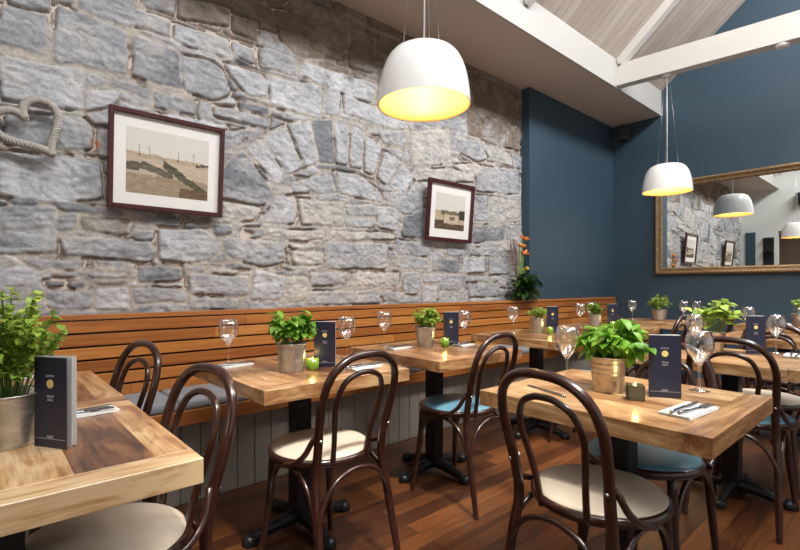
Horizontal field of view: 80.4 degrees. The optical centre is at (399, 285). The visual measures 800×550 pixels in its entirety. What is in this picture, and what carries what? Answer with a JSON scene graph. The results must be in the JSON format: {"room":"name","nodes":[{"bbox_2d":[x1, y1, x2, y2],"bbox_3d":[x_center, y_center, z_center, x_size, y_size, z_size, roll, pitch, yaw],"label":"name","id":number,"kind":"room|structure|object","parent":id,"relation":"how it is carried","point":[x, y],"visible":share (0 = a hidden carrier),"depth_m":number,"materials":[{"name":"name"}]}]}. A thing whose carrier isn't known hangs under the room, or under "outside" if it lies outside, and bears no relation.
{"room":"restaurant","nodes":[
{"label":"restaurant","id":0,"kind":"room"},
{"bbox_2d":[0,0,521,320],"bbox_3d":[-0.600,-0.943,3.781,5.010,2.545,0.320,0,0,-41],"label":"stone wall","id":1,"kind":"structure","parent":0,"point":[80,65],"depth_m":3.23,"materials":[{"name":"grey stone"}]},
{"bbox_2d":[0,95,62,157],"bbox_3d":[-1.873,-0.812,2.369,0.303,0.307,0.043,0,0,-41],"label":"heart","id":2,"kind":"object","parent":1,"relation":"attached to","point":[21,112],"visible":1,"depth_m":2.38,"materials":[{"name":"white wicker"}]},
{"bbox_2d":[106,104,224,216],"bbox_3d":[-1.369,-0.717,2.810,0.635,0.555,0.080,0,0,-41],"label":"framed picture","id":3,"kind":"object","parent":1,"relation":"attached to","point":[156,162],"visible":1,"depth_m":2.79,"materials":[{"name":"white"}]},
{"bbox_2d":[126,126,208,200],"bbox_3d":[-1.372,-0.717,2.813,0.453,0.366,0.001,0,5,-41],"label":"photograph","id":4,"kind":"object","parent":3,"relation":"attached to","point":[157,163],"depth_m":2.80},
{"bbox_2d":[424,177,474,243],"bbox_3d":[0.477,-0.694,4.442,0.625,0.555,0.080,0,0,-41],"label":"framed picture","id":5,"kind":"object","parent":1,"relation":"attached to","point":[449,205],"visible":1,"depth_m":4.43,"materials":[{"name":"white"}]},
{"bbox_2d":[434,192,465,230],"bbox_3d":[0.474,-0.694,4.446,0.407,0.330,0.001,0,5,-41],"label":"photograph","id":6,"kind":"object","parent":5,"relation":"attached to","point":[449,209],"depth_m":4.44},
{"bbox_2d":[174,371,799,549],"bbox_3d":[0.538,1.160,1.143,11.120,0.060,5.800,0,0,-41],"label":"floor","id":7,"kind":"structure","parent":0,"point":[437,514],"depth_m":2.39,"materials":[{"name":"brown wood"}]},
{"bbox_2d":[3,370,127,406],"bbox_3d":[-1.401,0.755,1.638,0.665,0.750,0.735,0,0,-41],"label":"dining table","id":8,"kind":"object","parent":7,"relation":"on","point":[91,389],"visible":0.27,"depth_m":1.72,"materials":[{"name":"brown wood"}]},
{"bbox_2d":[29,340,161,534],"bbox_3d":[-1.251,0.684,1.852,0.451,0.897,0.530,0,0,37],"label":"bentwood chair","id":9,"kind":"object","parent":7,"relation":"on","point":[116,382],"visible":0.3,"depth_m":1.97,"materials":[{"name":"brown wood"}]},
{"bbox_2d":[0,400,203,549],"bbox_3d":[-0.919,0.755,1.092,0.665,0.750,0.713,0,0,-41],"label":"dining table","id":10,"kind":"object","parent":7,"relation":"on","point":[124,456],"visible":0.81,"depth_m":1.00,"materials":[{"name":"brown wood"}]},
{"bbox_2d":[0,287,67,451],"bbox_3d":[-0.955,0.190,1.133,0.256,0.381,0.231,0,0,-41],"label":"potted herb","id":11,"kind":"object","parent":10,"relation":"on","point":[18,342],"visible":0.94,"depth_m":1.11,"materials":[{"name":"plant"}]},
{"bbox_2d":[0,385,36,451],"bbox_3d":[-0.943,0.317,1.135,0.163,0.127,0.163,0,0,-41],"label":"pot","id":12,"kind":"object","parent":11,"relation":"on","point":[17,404],"depth_m":1.10,"materials":[{"name":"metal"}]},
{"bbox_2d":[34,356,76,449],"bbox_3d":[-0.818,0.273,1.125,0.101,0.214,0.029,0,0,17],"label":"menu card","id":13,"kind":"object","parent":10,"relation":"on","point":[55,377],"visible":1,"depth_m":1.11,"materials":[{"name":"black paper"}]},
{"bbox_2d":[77,405,119,418],"bbox_3d":[-0.951,0.375,1.377,0.073,0.009,0.225,0,0,42],"label":"napkin","id":14,"kind":"object","parent":10,"relation":"on","point":[98,412],"visible":0.33,"depth_m":1.40,"materials":[{"name":"white fabric"}]},
{"bbox_2d":[77,404,111,410],"bbox_3d":[-0.958,0.365,1.384,0.014,0.010,0.210,0,0,40],"label":"knife","id":15,"kind":"object","parent":14,"relation":"on","point":[107,404],"visible":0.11,"depth_m":1.42,"materials":[{"name":"silver metal"}]},
{"bbox_2d":[77,406,114,413],"bbox_3d":[-0.937,0.365,1.366,0.193,0.010,0.024,0,0,-43],"label":"fork","id":16,"kind":"object","parent":14,"relation":"on","point":[108,407],"visible":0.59,"depth_m":1.40,"materials":[{"name":"silver metal"}]},
{"bbox_2d":[25,363,237,549],"bbox_3d":[-0.730,0.684,1.248,0.451,0.897,0.530,0,0,39],"label":"bentwood chair","id":17,"kind":"object","parent":7,"relation":"on","point":[149,524],"visible":0.83,"depth_m":1.26,"materials":[{"name":"brown wood"}]},
{"bbox_2d":[195,353,408,549],"bbox_3d":[-0.471,0.755,2.227,0.715,0.750,0.745,0,0,-41],"label":"dining table","id":18,"kind":"object","parent":7,"relation":"on","point":[262,382],"visible":0.73,"depth_m":2.10,"materials":[{"name":"brown wood"}]},
{"bbox_2d":[218,319,238,363],"bbox_3d":[-0.836,0.271,2.304,0.095,0.218,0.095,0,0,-41],"label":"wine glass","id":19,"kind":"object","parent":18,"relation":"on","point":[220,319],"visible":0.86,"depth_m":2.30,"materials":[{"name":"clear glass"}]},
{"bbox_2d":[223,362,253,368],"bbox_3d":[-0.784,0.375,2.246,0.083,0.009,0.165,0,0,34],"label":"napkin","id":20,"kind":"object","parent":18,"relation":"on","point":[248,363],"visible":0.52,"depth_m":2.22,"materials":[{"name":"white fabric"}]},
{"bbox_2d":[217,360,248,364],"bbox_3d":[-0.793,0.365,2.251,0.014,0.010,0.210,0,0,30],"label":"knife","id":21,"kind":"object","parent":20,"relation":"on","point":[245,360],"visible":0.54,"depth_m":2.24,"materials":[{"name":"silver metal"}]},
{"bbox_2d":[219,360,254,366],"bbox_3d":[-0.769,0.365,2.237,0.024,0.010,0.193,0,0,38],"label":"fork","id":22,"kind":"object","parent":20,"relation":"on","point":[222,365],"visible":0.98,"depth_m":2.22,"materials":[{"name":"silver metal"}]},
{"bbox_2d":[266,310,318,372],"bbox_3d":[-0.487,0.243,2.121,0.233,0.275,0.206,0,0,-41],"label":"potted herb","id":23,"kind":"object","parent":18,"relation":"on","point":[291,354],"visible":1,"depth_m":2.07,"materials":[{"name":"plant"}]},
{"bbox_2d":[276,341,306,372],"bbox_3d":[-0.483,0.317,2.109,0.135,0.127,0.135,0,0,-41],"label":"pot","id":24,"kind":"object","parent":23,"relation":"on","point":[291,354],"depth_m":2.06,"materials":[{"name":"metal"}]},
{"bbox_2d":[306,357,318,370],"bbox_3d":[-0.397,0.351,2.148,0.055,0.058,0.055,0,0,20],"label":"candle holder","id":25,"kind":"object","parent":18,"relation":"on","point":[312,364],"visible":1,"depth_m":2.13,"materials":[{"name":"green glass"}]},
{"bbox_2d":[314,321,335,366],"bbox_3d":[-0.353,0.273,2.229,0.101,0.214,0.029,0,0,-3],"label":"menu card","id":26,"kind":"object","parent":18,"relation":"on","point":[325,338],"visible":0.98,"depth_m":2.21,"materials":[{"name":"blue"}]},
{"bbox_2d":[338,316,355,358],"bbox_3d":[-0.282,0.271,2.500,0.095,0.218,0.095,0,0,-41],"label":"wine glass","id":27,"kind":"object","parent":18,"relation":"on","point":[340,316],"visible":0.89,"depth_m":2.49,"materials":[{"name":"clear glass"}]},
{"bbox_2d":[345,363,381,370],"bbox_3d":[-0.170,0.375,2.201,0.083,0.009,0.185,0,0,39],"label":"napkin","id":28,"kind":"object","parent":18,"relation":"on","point":[372,365],"visible":0.59,"depth_m":2.16,"materials":[{"name":"white fabric"}]},
{"bbox_2d":[346,361,375,367],"bbox_3d":[-0.178,0.365,2.207,0.014,0.010,0.210,0,0,35],"label":"knife","id":29,"kind":"object","parent":28,"relation":"on","point":[374,361],"visible":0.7,"depth_m":2.19,"materials":[{"name":"silver metal"}]},
{"bbox_2d":[350,362,381,368],"bbox_3d":[-0.156,0.365,2.191,0.024,0.010,0.193,0,0,43],"label":"fork","id":30,"kind":"object","parent":28,"relation":"on","point":[357,366],"visible":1,"depth_m":2.17,"materials":[{"name":"silver metal"}]},
{"bbox_2d":[0,297,647,537],"bbox_3d":[0.474,0.641,4.129,7.040,0.977,0.560,0,0,-41],"label":"banquette","id":31,"kind":"object","parent":7,"relation":"on","point":[183,340],"visible":0.39,"depth_m":2.97,"materials":[{"name":"orange wood"}]},
{"bbox_2d":[123,393,140,404],"bbox_3d":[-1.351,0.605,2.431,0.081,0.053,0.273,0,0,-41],"label":"seat cushion","id":32,"kind":"object","parent":31,"relation":"on","point":[134,397],"depth_m":2.45,"materials":[{"name":"grey fabric"}]},
{"bbox_2d":[141,392,147,409],"bbox_3d":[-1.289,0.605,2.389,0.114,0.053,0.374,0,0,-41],"label":"seat cushion","id":33,"kind":"object","parent":31,"relation":"on","point":[147,392],"depth_m":2.36,"materials":[{"name":"grey fabric"}]},
{"bbox_2d":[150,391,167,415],"bbox_3d":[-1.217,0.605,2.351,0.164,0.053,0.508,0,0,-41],"label":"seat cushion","id":34,"kind":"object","parent":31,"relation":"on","point":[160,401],"depth_m":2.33,"materials":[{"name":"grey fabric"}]},
{"bbox_2d":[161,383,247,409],"bbox_3d":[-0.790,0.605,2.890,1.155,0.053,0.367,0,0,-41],"label":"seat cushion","id":35,"kind":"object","parent":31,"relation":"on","point":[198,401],"visible":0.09,"depth_m":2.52,"materials":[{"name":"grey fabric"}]},
{"bbox_2d":[376,361,424,372],"bbox_3d":[0.094,0.605,3.672,1.195,0.053,0.367,0,0,-41],"label":"seat cushion","id":36,"kind":"object","parent":31,"relation":"on","point":[411,370],"visible":0.02,"depth_m":3.44,"materials":[{"name":"grey fabric"}]},
{"bbox_2d":[491,344,512,347],"bbox_3d":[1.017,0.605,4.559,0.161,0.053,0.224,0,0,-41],"label":"seat cushion","id":37,"kind":"object","parent":31,"relation":"on","point":[508,346],"depth_m":4.59,"materials":[{"name":"grey fabric"}]},
{"bbox_2d":[518,346,528,353],"bbox_3d":[1.106,0.605,4.283,0.394,0.053,0.319,0,0,-41],"label":"seat cushion","id":38,"kind":"object","parent":31,"relation":"on","point":[525,350],"depth_m":4.38,"materials":[{"name":"grey fabric"}]},
{"bbox_2d":[508,233,542,302],"bbox_3d":[1.355,-0.188,5.046,0.320,0.758,0.472,0,0,25],"label":"flower arrangement","id":39,"kind":"object","parent":31,"relation":"on","point":[519,293],"visible":0.99,"depth_m":5.04,"materials":[{"name":"green plant"}]},
{"bbox_2d":[259,349,400,549],"bbox_3d":[-0.290,0.684,1.912,0.530,0.897,0.451,0,0,45],"label":"bentwood chair","id":40,"kind":"object","parent":7,"relation":"on","point":[315,449],"visible":1,"depth_m":1.82,"materials":[{"name":"brown wood"}]},
{"bbox_2d":[350,339,521,484],"bbox_3d":[0.210,0.755,2.895,0.715,0.750,0.775,0,0,-41],"label":"dining table","id":41,"kind":"object","parent":7,"relation":"on","point":[435,360],"visible":0.87,"depth_m":2.82,"materials":[{"name":"brown wood"}]},
{"bbox_2d":[377,311,391,345],"bbox_3d":[-0.101,0.271,3.028,0.095,0.218,0.095,0,0,-41],"label":"wine glass","id":42,"kind":"object","parent":41,"relation":"on","point":[378,311],"visible":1,"depth_m":3.02,"materials":[{"name":"clear glass"}]},
{"bbox_2d":[384,346,412,349],"bbox_3d":[-0.008,0.375,2.878,0.083,0.009,0.185,0,0,39],"label":"napkin","id":43,"kind":"object","parent":41,"relation":"on","point":[404,347],"visible":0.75,"depth_m":2.83,"materials":[{"name":"white fabric"}]},
{"bbox_2d":[412,307,442,347],"bbox_3d":[0.156,0.254,2.972,0.205,0.252,0.216,0,0,-41],"label":"potted herb","id":44,"kind":"object","parent":41,"relation":"on","point":[425,333],"visible":1,"depth_m":2.92,"materials":[{"name":"plant"}]},
{"bbox_2d":[414,326,435,347],"bbox_3d":[0.158,0.317,2.969,0.139,0.127,0.139,0,0,-41],"label":"pot","id":45,"kind":"object","parent":44,"relation":"on","point":[424,334],"depth_m":2.92,"materials":[{"name":"metal"}]},
{"bbox_2d":[441,338,448,346],"bbox_3d":[0.281,0.351,2.958,0.052,0.058,0.052,0,0,20],"label":"candle holder","id":46,"kind":"object","parent":41,"relation":"on","point":[444,341],"visible":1,"depth_m":2.94,"materials":[{"name":"green glass"}]},
{"bbox_2d":[443,312,458,344],"bbox_3d":[0.326,0.273,3.048,0.101,0.214,0.029,0,0,-8],"label":"menu card","id":47,"kind":"object","parent":41,"relation":"on","point":[450,319],"visible":0.98,"depth_m":3.04,"materials":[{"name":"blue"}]},
{"bbox_2d":[452,343,473,346],"bbox_3d":[0.404,0.375,3.016,0.083,0.009,0.145,0,0,39],"label":"napkin","id":48,"kind":"object","parent":41,"relation":"on","point":[469,344],"visible":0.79,"depth_m":2.98,"materials":[{"name":"white fabric"}]},
{"bbox_2d":[410,332,517,519],"bbox_3d":[0.352,0.684,2.586,0.451,0.897,0.530,0,0,-43],"label":"bentwood chair","id":49,"kind":"object","parent":7,"relation":"on","point":[455,406],"visible":0.72,"depth_m":2.43,"materials":[{"name":"brown wood"}]},
{"bbox_2d":[471,329,581,439],"bbox_3d":[1.063,0.755,3.689,0.665,0.750,0.760,0,0,-41],"label":"dining table","id":50,"kind":"object","parent":7,"relation":"on","point":[536,343],"visible":0.7,"depth_m":3.59,"materials":[{"name":"brown wood"}]},
{"bbox_2d":[526,306,546,333],"bbox_3d":[1.109,0.272,3.822,0.175,0.216,0.163,0,0,12],"label":"potted herb","id":51,"kind":"object","parent":50,"relation":"on","point":[537,324],"visible":1,"depth_m":3.78,"materials":[{"name":"metal"}]},
{"bbox_2d":[529,317,545,333],"bbox_3d":[1.114,0.319,3.828,0.135,0.122,0.135,0,0,-41],"label":"pot","id":52,"kind":"object","parent":51,"relation":"on","point":[537,324],"depth_m":3.78,"materials":[{"name":"metal"}]},
{"bbox_2d":[546,327,552,333],"bbox_3d":[1.187,0.351,3.745,0.052,0.058,0.052,0,0,20],"label":"candle holder","id":53,"kind":"object","parent":50,"relation":"on","point":[549,330],"visible":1,"depth_m":3.73,"materials":[{"name":"green glass"}]},
{"bbox_2d":[547,306,558,332],"bbox_3d":[1.241,0.273,3.863,0.101,0.214,0.029,0,0,-8],"label":"menu card","id":54,"kind":"object","parent":50,"relation":"on","point":[552,311],"visible":0.84,"depth_m":3.85,"materials":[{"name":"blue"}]},
{"bbox_2d":[497,368,673,549],"bbox_3d":[0.593,0.684,1.482,0.530,0.897,0.451,0,0,-35],"label":"bentwood chair","id":55,"kind":"object","parent":7,"relation":"on","point":[608,498],"visible":1,"depth_m":1.39,"materials":[{"name":"brown wood"}]},
{"bbox_2d":[548,322,631,441],"bbox_3d":[1.363,0.684,3.380,0.451,0.897,0.530,0,0,-41],"label":"bentwood chair","id":56,"kind":"object","parent":7,"relation":"on","point":[551,423],"visible":0.03,"depth_m":3.42,"materials":[{"name":"brown wood"}]},
{"bbox_2d":[559,322,659,334],"bbox_3d":[1.895,0.755,4.425,0.665,0.750,0.760,0,0,-41],"label":"dining table","id":57,"kind":"object","parent":7,"relation":"on","point":[567,328],"visible":0.09,"depth_m":4.33,"materials":[{"name":"brown wood"}]},
{"bbox_2d":[587,302,604,326],"bbox_3d":[1.816,0.263,4.411,0.163,0.234,0.164,0,0,-41],"label":"potted herb","id":58,"kind":"object","parent":57,"relation":"on","point":[594,320],"visible":0.99,"depth_m":4.37,"materials":[{"name":"metal"}]},
{"bbox_2d":[587,314,601,326],"bbox_3d":[1.815,0.322,4.408,0.135,0.117,0.135,0,0,-41],"label":"pot","id":59,"kind":"object","parent":58,"relation":"on","point":[594,320],"depth_m":4.36,"materials":[{"name":"metal"}]},
{"bbox_2d":[607,304,617,326],"bbox_3d":[1.978,0.273,4.415,0.101,0.214,0.029,0,0,-2],"label":"menu card","id":60,"kind":"object","parent":57,"relation":"on","point":[612,309],"visible":0.78,"depth_m":4.40,"materials":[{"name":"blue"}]},
{"bbox_2d":[480,369,772,549],"bbox_3d":[0.784,0.755,1.675,0.665,0.750,0.735,0,0,-41],"label":"dining table","id":61,"kind":"object","parent":7,"relation":"on","point":[629,423],"visible":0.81,"depth_m":1.49,"materials":[{"name":"brown wood"}]},
{"bbox_2d":[528,385,565,397],"bbox_3d":[0.525,0.375,1.704,0.014,0.010,0.210,0,0,-21],"label":"knife","id":62,"kind":"object","parent":61,"relation":"on","point":[545,390],"visible":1,"depth_m":1.67,"materials":[{"name":"silver metal"}]},
{"bbox_2d":[554,326,578,382],"bbox_3d":[0.661,0.271,1.872,0.095,0.218,0.095,0,0,-41],"label":"wine glass","id":63,"kind":"object","parent":61,"relation":"on","point":[557,326],"visible":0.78,"depth_m":1.87,"materials":[{"name":"clear glass"}]},
{"bbox_2d":[574,318,656,393],"bbox_3d":[0.771,0.247,1.716,0.270,0.266,0.264,0,0,23],"label":"potted herb","id":64,"kind":"object","parent":61,"relation":"on","point":[609,350],"visible":1,"depth_m":1.68,"materials":[{"name":"plant"}]},
{"bbox_2d":[590,357,626,393],"bbox_3d":[0.754,0.317,1.714,0.131,0.127,0.131,0,0,-41],"label":"pot","id":65,"kind":"object","parent":64,"relation":"on","point":[608,373],"depth_m":1.67,"materials":[{"name":"metal"}]},
{"bbox_2d":[626,383,644,401],"bbox_3d":[0.788,0.351,1.585,0.052,0.058,0.052,0,0,20],"label":"candle holder","id":66,"kind":"object","parent":61,"relation":"on","point":[634,391],"visible":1,"depth_m":1.56,"materials":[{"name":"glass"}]},
{"bbox_2d":[648,334,680,398],"bbox_3d":[0.903,0.273,1.621,0.101,0.214,0.029,0,0,15],"label":"menu card","id":67,"kind":"object","parent":61,"relation":"on","point":[664,368],"visible":1,"depth_m":1.61,"materials":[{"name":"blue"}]},
{"bbox_2d":[658,401,718,419],"bbox_3d":[0.874,0.375,1.428,0.205,0.009,0.088,0,0,-36],"label":"napkin","id":68,"kind":"object","parent":61,"relation":"on","point":[693,414],"visible":0.85,"depth_m":1.40,"materials":[{"name":"white fabric"}]},
{"bbox_2d":[669,401,697,412],"bbox_3d":[0.867,0.365,1.436,0.210,0.010,0.013,0,0,-39],"label":"knife","id":69,"kind":"object","parent":68,"relation":"on","point":[694,402],"visible":1,"depth_m":1.42,"materials":[{"name":"silver metal"}]},
{"bbox_2d":[677,403,715,413],"bbox_3d":[0.885,0.365,1.415,0.193,0.010,0.024,0,0,-33],"label":"fork","id":70,"kind":"object","parent":68,"relation":"on","point":[705,404],"visible":1,"depth_m":1.41,"materials":[{"name":"silver metal"}]},
{"bbox_2d":[684,330,714,392],"bbox_3d":[1.083,0.271,1.712,0.095,0.218,0.095,0,0,-41],"label":"wine glass","id":71,"kind":"object","parent":61,"relation":"on","point":[687,330],"visible":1,"depth_m":1.71,"materials":[{"name":"clear glass"}]},
{"bbox_2d":[586,341,719,549],"bbox_3d":[0.983,0.684,1.879,0.530,0.897,0.451,0,0,-43],"label":"bentwood chair","id":72,"kind":"object","parent":7,"relation":"on","point":[654,463],"visible":0.35,"depth_m":1.75,"materials":[{"name":"brown wood"}]},
{"bbox_2d":[626,314,690,384],"bbox_3d":[2.193,0.684,4.087,0.451,0.897,0.530,0,0,-41],"label":"bentwood chair","id":73,"kind":"object","parent":7,"relation":"on","point":[676,326],"visible":0.25,"depth_m":4.00,"materials":[{"name":"brown wood"}]},
{"bbox_2d":[618,318,706,333],"bbox_3d":[2.796,0.755,5.141,0.665,0.750,0.760,0,0,-41],"label":"dining table","id":74,"kind":"object","parent":7,"relation":"on","point":[668,324],"visible":0.15,"depth_m":4.92,"materials":[{"name":"brown wood"}]},
{"bbox_2d":[647,294,672,320],"bbox_3d":[2.869,0.234,5.248,0.265,0.293,0.234,0,0,1],"label":"potted herb","id":75,"kind":"object","parent":74,"relation":"on","point":[658,314],"visible":1,"depth_m":5.20,"materials":[{"name":"plant"}]},
{"bbox_2d":[651,309,667,320],"bbox_3d":[2.872,0.319,5.236,0.163,0.122,0.163,0,0,-41],"label":"pot","id":76,"kind":"object","parent":75,"relation":"on","point":[658,314],"depth_m":5.18,"materials":[{"name":"metal"}]},
{"bbox_2d":[684,310,733,389],"bbox_3d":[3.081,0.684,4.819,0.451,0.897,0.530,0,0,-41],"label":"bentwood chair","id":77,"kind":"object","parent":7,"relation":"on","point":[729,327],"visible":0.06,"depth_m":4.69,"materials":[{"name":"brown wood"}]},
{"bbox_2d":[637,346,799,511],"bbox_3d":[1.813,0.755,2.584,0.665,0.750,0.735,0,0,-41],"label":"dining table","id":78,"kind":"object","parent":7,"relation":"on","point":[732,370],"visible":0.68,"depth_m":2.48,"materials":[{"name":"brown wood"}]},
{"bbox_2d":[683,298,745,351],"bbox_3d":[1.821,0.226,2.753,0.265,0.309,0.283,0,0,-20],"label":"potted herb","id":79,"kind":"object","parent":78,"relation":"on","point":[722,310],"visible":0.86,"depth_m":2.72,"materials":[{"name":"plant"}]},
{"bbox_2d":[700,331,725,351],"bbox_3d":[1.828,0.324,2.764,0.135,0.112,0.135,0,0,-41],"label":"pot","id":80,"kind":"object","parent":79,"relation":"on","point":[719,346],"depth_m":2.72,"materials":[{"name":"metal"}]},
{"bbox_2d":[746,316,765,353],"bbox_3d":[1.985,0.273,2.649,0.101,0.214,0.029,0,0,8],"label":"menu card","id":81,"kind":"object","parent":78,"relation":"on","point":[755,325],"visible":0.87,"depth_m":2.63,"materials":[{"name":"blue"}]},
{"bbox_2d":[766,315,786,354],"bbox_3d":[2.111,0.271,2.654,0.095,0.218,0.095,0,0,-41],"label":"wine glass","id":82,"kind":"object","parent":78,"relation":"on","point":[768,315],"visible":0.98,"depth_m":2.65,"materials":[{"name":"clear glass"}]},
{"bbox_2d":[783,353,799,358],"bbox_3d":[2.125,0.375,2.549,0.083,0.009,0.165,0,0,44],"label":"napkin","id":83,"kind":"object","parent":78,"relation":"on","point":[787,355],"visible":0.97,"depth_m":2.52,"materials":[{"name":"white fabric"}]},
{"bbox_2d":[681,336,799,543],"bbox_3d":[1.711,0.684,2.367,0.530,0.897,0.451,0,0,-41],"label":"bentwood chair","id":84,"kind":"object","parent":7,"relation":"on","point":[778,422],"visible":0.53,"depth_m":2.15,"materials":[{"name":"brown wood"}]},
{"bbox_2d":[719,323,799,498],"bbox_3d":[2.163,0.684,2.793,0.530,0.897,0.451,0,0,-41],"label":"bentwood chair","id":85,"kind":"object","parent":7,"relation":"on","point":[790,403],"visible":0.34,"depth_m":2.69,"materials":[{"name":"brown wood"}]},
{"bbox_2d":[724,331,799,443],"bbox_3d":[2.875,0.755,3.542,0.665,0.750,0.735,0,0,-41],"label":"dining table","id":86,"kind":"object","parent":7,"relation":"on","point":[781,346],"visible":0.09,"depth_m":3.43,"materials":[{"name":"brown wood"}]},
{"bbox_2d":[734,322,799,395],"bbox_3d":[3.791,0.755,4.620,0.665,0.750,0.735,0,0,-41],"label":"dining table","id":87,"kind":"object","parent":7,"relation":"on","point":[742,326],"visible":0.04,"depth_m":4.55,"materials":[{"name":"brown wood"}]},
{"bbox_2d":[790,299,799,325],"bbox_3d":[3.869,0.237,4.553,0.206,0.285,0.190,0,0,-41],"label":"potted herb","id":88,"kind":"object","parent":87,"relation":"on","point":[795,321],"visible":0.98,"depth_m":4.57,"materials":[{"name":"metal"}]},
{"bbox_2d":[790,313,799,325],"bbox_3d":[3.873,0.324,4.572,0.157,0.112,0.157,0,0,-41],"label":"pot","id":89,"kind":"object","parent":88,"relation":"on","point":[795,321],"depth_m":4.56,"materials":[{"name":"metal"}]},
{"bbox_2d":[742,321,799,436],"bbox_3d":[2.684,0.684,3.334,0.530,0.897,0.451,0,0,-41],"label":"bentwood chair","id":90,"kind":"object","parent":7,"relation":"on","point":[748,380],"visible":0.18,"depth_m":3.20,"materials":[{"name":"brown wood"}]},
{"bbox_2d":[330,0,657,127],"bbox_3d":[0.397,-2.240,4.208,7.070,0.050,1.020,0,0,-41],"label":"ceiling","id":91,"kind":"structure","parent":0,"point":[483,40],"depth_m":4.49,"materials":[{"name":"beige paint"}]},
{"bbox_2d":[616,10,799,87],"bbox_3d":[4.007,-2.232,3.560,0.120,0.475,4.725,0,0,-41],"label":"ceiling beam","id":92,"kind":"structure","parent":91,"relation":"attached to","point":[762,36],"depth_m":4.58,"materials":[{"name":"white paint"}]},
{"bbox_2d":[642,73,693,195],"bbox_3d":[2.799,-1.600,4.957,0.472,1.230,0.472,0,0,-41],"label":"pendant lamp","id":93,"kind":"object","parent":92,"relation":"hanging from","point":[671,178],"visible":1,"depth_m":4.83,"materials":[{"name":"white metal"}]},
{"bbox_2d":[775,41,790,49],"bbox_3d":[3.420,-2.144,4.224,0.110,0.035,0.110,0,0,-41],"label":"ceiling rose","id":94,"kind":"object","parent":92,"relation":"attached to","point":[782,45],"visible":1,"depth_m":4.20,"materials":[{"name":"white ceramic"}]},
{"bbox_3d":[1.258,-2.350,1.129,0.120,0.240,4.725,0,0,-41],"label":"trim","id":95,"kind":"structure","parent":91,"relation":"attached to","visible":0},
{"bbox_2d":[378,0,470,121],"bbox_3d":[0.123,-1.574,2.410,0.472,1.313,0.472,0,0,-41],"label":"pendant lamp","id":96,"kind":"object","parent":95,"relation":"hanging from","point":[423,79],"visible":1,"depth_m":2.27,"materials":[{"name":"white metal"}]},
{"bbox_2d":[520,87,612,302],"bbox_3d":[2.073,-0.542,6.094,2.060,3.345,0.415,0,0,-41],"label":"wall pier","id":97,"kind":"object","parent":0,"point":[566,153],"visible":0.5,"depth_m":5.77,"materials":[{"name":"blue paint"}]},
{"bbox_2d":[535,0,744,90],"bbox_3d":[1.525,-3.565,2.933,7.070,2.070,2.335,0,0,-41],"label":"ceiling","id":98,"kind":"structure","parent":0,"point":[611,25],"depth_m":5.05,"materials":[{"name":"white wood"}]},
{"bbox_2d":[525,0,535,6],"bbox_3d":[1.869,-3.495,3.238,0.090,2.130,2.335,0,0,-41],"label":"trim","id":99,"kind":"structure","parent":98,"relation":"attached to","point":[530,3],"depth_m":4.08,"materials":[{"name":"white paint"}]},
{"bbox_2d":[617,0,679,65],"bbox_3d":[3.218,-3.495,4.430,0.090,2.130,2.335,0,0,-41],"label":"trim","id":100,"kind":"structure","parent":98,"relation":"attached to","point":[665,8],"depth_m":5.05,"materials":[{"name":"white paint"}]},
{"bbox_2d":[613,0,799,390],"bbox_3d":[4.673,-1.755,4.799,0.120,5.770,5.800,0,0,-41],"label":"wall","id":101,"kind":"structure","parent":0,"point":[743,113],"depth_m":5.70,"materials":[{"name":"blue paint"}]},
{"bbox_2d":[471,0,661,115],"bbox_3d":[0.743,-2.442,3.817,7.070,0.457,0.025,0,0,-41],"label":"ceiling beam","id":102,"kind":"structure","parent":101,"relation":"attached to","point":[537,22],"depth_m":4.58,"materials":[{"name":"paint"}]},
{"bbox_2d":[619,126,628,141],"bbox_3d":[3.049,-2.070,6.433,0.120,0.180,0.100,0,0,26],"label":"speaker","id":103,"kind":"object","parent":101,"relation":"attached to","point":[623,131],"visible":1,"depth_m":6.39},
{"bbox_2d":[655,162,799,274],"bbox_3d":[3.922,-0.740,5.500,0.058,1.190,1.805,0,0,-41],"label":"wall mirror","id":104,"kind":"object","parent":101,"relation":"attached to","point":[744,221],"visible":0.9,"depth_m":5.54,"materials":[{"name":"gold glass"}]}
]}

